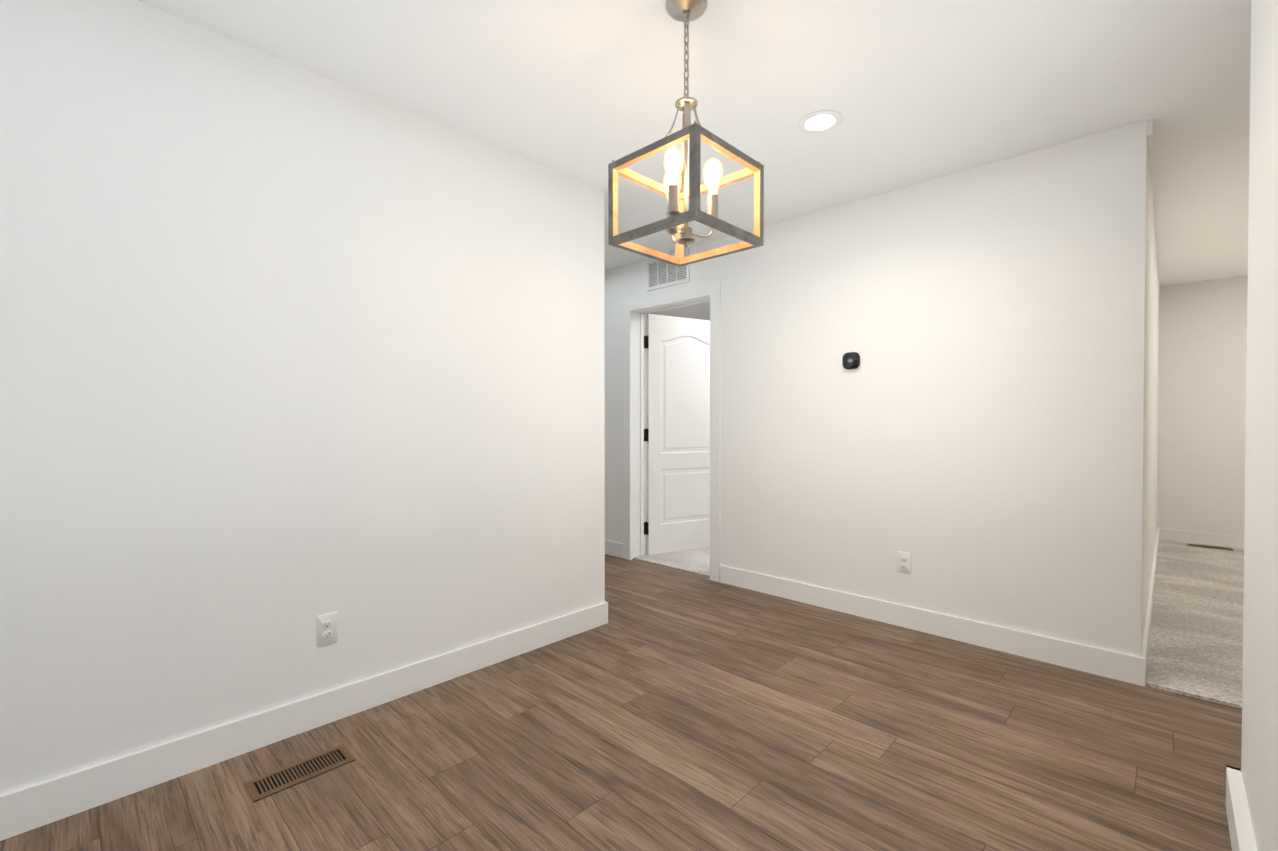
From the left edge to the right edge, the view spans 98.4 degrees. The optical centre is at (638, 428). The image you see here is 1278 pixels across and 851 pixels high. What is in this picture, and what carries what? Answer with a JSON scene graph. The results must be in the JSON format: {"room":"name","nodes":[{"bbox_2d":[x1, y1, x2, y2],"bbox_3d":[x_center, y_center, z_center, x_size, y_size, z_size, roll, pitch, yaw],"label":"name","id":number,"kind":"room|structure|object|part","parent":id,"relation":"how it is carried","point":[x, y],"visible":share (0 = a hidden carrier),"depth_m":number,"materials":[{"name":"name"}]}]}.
{"room":"dining room","nodes":[
{"label":"dining room","id":0,"kind":"room"},
{"bbox_2d":[0,0,604,794],"bbox_3d":[-1.793,-0.094,1.516,0.120,2.420,4.487,1,1,44],"label":"wall","id":1,"kind":"structure","parent":0,"point":[290,352],"depth_m":1.91,"materials":[{"name":"paint"}]},
{"bbox_2d":[0,601,607,840],"bbox_3d":[-1.698,1.057,1.532,0.014,0.118,4.381,1,1,44],"label":"baseboard","id":2,"kind":"structure","parent":1,"relation":"attached to","point":[26,809],"depth_m":1.90,"materials":[{"name":"paint"}]},
{"bbox_2d":[316,612,337,646],"bbox_3d":[-1.174,0.758,2.077,0.007,0.116,0.072,1,1,44],"label":"outlet","id":3,"kind":"object","parent":1,"relation":"attached to","point":[326,629],"visible":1,"depth_m":2.07,"materials":[{"name":"white plastic"}]},
{"bbox_2d":[0,554,1241,850],"bbox_3d":[1.383,1.139,2.118,8.240,0.060,9.740,1,1,44],"label":"floor","id":4,"kind":"structure","parent":0,"point":[668,710],"depth_m":1.87,"materials":[{"name":"brown wood"}]},
{"bbox_2d":[244,744,354,802],"bbox_3d":[-1.094,1.111,1.788,0.125,0.004,0.285,1,1,44],"label":"floor vent","id":5,"kind":"object","parent":4,"relation":"in","point":[283,778],"visible":1,"depth_m":1.78,"materials":[{"name":"brown metal"}]},
{"bbox_2d":[633,516,709,577],"bbox_3d":[1.946,1.063,5.397,4.260,0.014,3.995,1,1,44],"label":"carpet floor","id":6,"kind":"structure","parent":4,"relation":"on","point":[696,561],"depth_m":4.48,"materials":[{"name":"beige carpet"}]},
{"bbox_2d":[1145,539,1243,708],"bbox_3d":[4.862,1.097,2.571,3.620,0.014,4.020,1,1,44],"label":"carpet floor","id":7,"kind":"structure","parent":4,"relation":"on","point":[1195,648],"depth_m":3.06,"materials":[{"name":"beige carpet"}]},
{"bbox_2d":[1187,543,1233,550],"bbox_3d":[5.087,1.060,4.916,0.285,0.004,0.110,1,1,44],"label":"floor vent","id":8,"kind":"object","parent":7,"relation":"in","point":[1212,547],"visible":0.98,"depth_m":4.90,"materials":[{"name":"brown"}]},
{"bbox_2d":[646,313,650,506],"bbox_3d":[-0.026,-0.153,6.492,0.120,2.420,5.373,1,1,44],"label":"wall","id":9,"kind":"structure","parent":0,"point":[646,411],"depth_m":6.52,"materials":[{"name":"paint"}]},
{"bbox_2d":[137,0,1250,320],"bbox_3d":[1.383,-1.361,2.088,8.240,0.100,9.740,1,1,44],"label":"ceiling","id":10,"kind":"structure","parent":0,"point":[913,92],"depth_m":2.10,"materials":[{"name":"paint"}]},
{"bbox_2d":[608,0,763,266],"bbox_3d":[0.146,-0.932,1.702,0.340,0.748,0.340,1,1,44],"label":"pendant light","id":11,"kind":"object","parent":10,"relation":"hanging from","point":[680,216],"visible":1,"depth_m":1.69,"materials":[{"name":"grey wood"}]},
{"bbox_3d":[0.131,-0.773,1.701,0.201,0.118,0.197,1,1,44],"label":"bulb glass","id":12,"kind":"part","parent":11,"relation":"part of","materials":[{"name":"white glass"}]},
{"bbox_2d":[797,110,842,133],"bbox_3d":[0.777,-1.310,2.367,0.188,0.007,0.188,1,1,44],"label":"recessed light","id":13,"kind":"object","parent":10,"relation":"in","point":[820,121],"visible":1,"depth_m":2.36,"materials":[{"name":"white plastic"}]},
{"bbox_2d":[604,120,1147,656],"bbox_3d":[0.649,-0.123,3.949,4.380,2.420,0.180,1,1,44],"label":"wall","id":14,"kind":"structure","parent":0,"point":[970,436],"depth_m":2.88,"materials":[{"name":"paint"}]},
{"bbox_2d":[605,540,622,557],"bbox_3d":[-0.564,1.016,4.996,1.200,0.118,0.014,1,1,44],"label":"baseboard","id":15,"kind":"structure","parent":14,"relation":"attached to","point":[612,548],"depth_m":4.64,"materials":[{"name":"paint"}]},
{"bbox_2d":[646,250,689,290],"bbox_3d":[0.216,-1.201,4.222,0.430,0.235,0.009,1,1,44],"label":"air vent","id":16,"kind":"object","parent":14,"relation":"in","point":[660,274],"visible":0.83,"depth_m":4.24,"materials":[{"name":"white plastic"}]},
{"bbox_2d":[623,281,720,581],"bbox_3d":[0.285,0.025,4.290,0.969,2.117,0.196,1,1,44],"label":"door frame","id":17,"kind":"structure","parent":14,"relation":"attached to","point":[635,311],"depth_m":4.51,"materials":[{"name":"paint"}]},
{"bbox_2d":[644,314,709,554],"bbox_3d":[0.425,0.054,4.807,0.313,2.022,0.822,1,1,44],"label":"door leaf","id":18,"kind":"structure","parent":14,"relation":"in","point":[677,434],"depth_m":4.76,"materials":[{"name":"paint"}]},
{"bbox_2d":[842,351,860,369],"bbox_3d":[1.243,-0.394,3.232,0.104,0.104,0.023,1,1,44],"label":"thermostat","id":19,"kind":"object","parent":14,"relation":"attached to","point":[851,360],"visible":1,"depth_m":3.22,"materials":[{"name":"black plastic"}]},
{"bbox_2d":[897,551,910,573],"bbox_3d":[1.462,0.742,3.046,0.072,0.116,0.007,1,1,44],"label":"outlet","id":20,"kind":"object","parent":14,"relation":"attached to","point":[903,562],"visible":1,"depth_m":3.04,"materials":[{"name":"white plastic"}]},
{"bbox_2d":[720,565,1135,682],"bbox_3d":[1.357,1.038,3.146,2.165,0.118,0.014,1,1,44],"label":"baseboard","id":21,"kind":"structure","parent":14,"relation":"attached to","point":[1089,659],"depth_m":2.87,"materials":[{"name":"paint"}]},
{"bbox_2d":[1142,149,1159,643],"bbox_3d":[3.577,-0.122,3.919,0.120,2.420,3.840,1,1,44],"label":"wall","id":22,"kind":"structure","parent":0,"point":[1151,398],"depth_m":3.19,"materials":[{"name":"paint"}]},
{"bbox_2d":[1132,528,1163,686],"bbox_3d":[3.558,1.030,3.816,0.014,0.118,4.034,1,1,44],"label":"baseboard","id":23,"kind":"structure","parent":22,"relation":"attached to","point":[1141,662],"depth_m":2.73,"materials":[{"name":"paint"}]},
{"bbox_2d":[1147,119,1152,148],"bbox_3d":[2.232,-1.281,2.410,0.018,0.066,0.160,1,1,44],"label":"trim","id":24,"kind":"structure","parent":22,"relation":"attached to","point":[1150,134],"depth_m":2.36,"materials":[{"name":"paint"}]},
{"bbox_2d":[1157,275,1247,535],"bbox_3d":[4.764,-0.141,5.525,8.120,2.420,0.120,1,1,44],"label":"wall","id":25,"kind":"structure","parent":0,"point":[1202,398],"depth_m":5.05,"materials":[{"name":"paint"}]},
{"bbox_2d":[1160,529,1243,547],"bbox_3d":[6.262,1.028,4.003,3.590,0.118,0.014,1,1,44],"label":"baseboard","id":26,"kind":"structure","parent":25,"relation":"attached to","point":[1168,534],"depth_m":5.05,"materials":[{"name":"paint"}]},
{"bbox_2d":[1241,0,1277,850],"bbox_3d":[0.144,-0.074,-0.164,0.120,2.420,4.755,1,1,44],"label":"wall","id":27,"kind":"structure","parent":0,"point":[1259,762],"depth_m":1.30,"materials":[{"name":"paint"}]},
{"bbox_2d":[1225,765,1256,850],"bbox_3d":[0.137,1.076,-0.049,0.030,0.118,4.649,1,1,44],"label":"baseboard","id":28,"kind":"structure","parent":27,"relation":"attached to","point":[1242,838],"depth_m":1.45,"materials":[{"name":"paint"}]}
]}

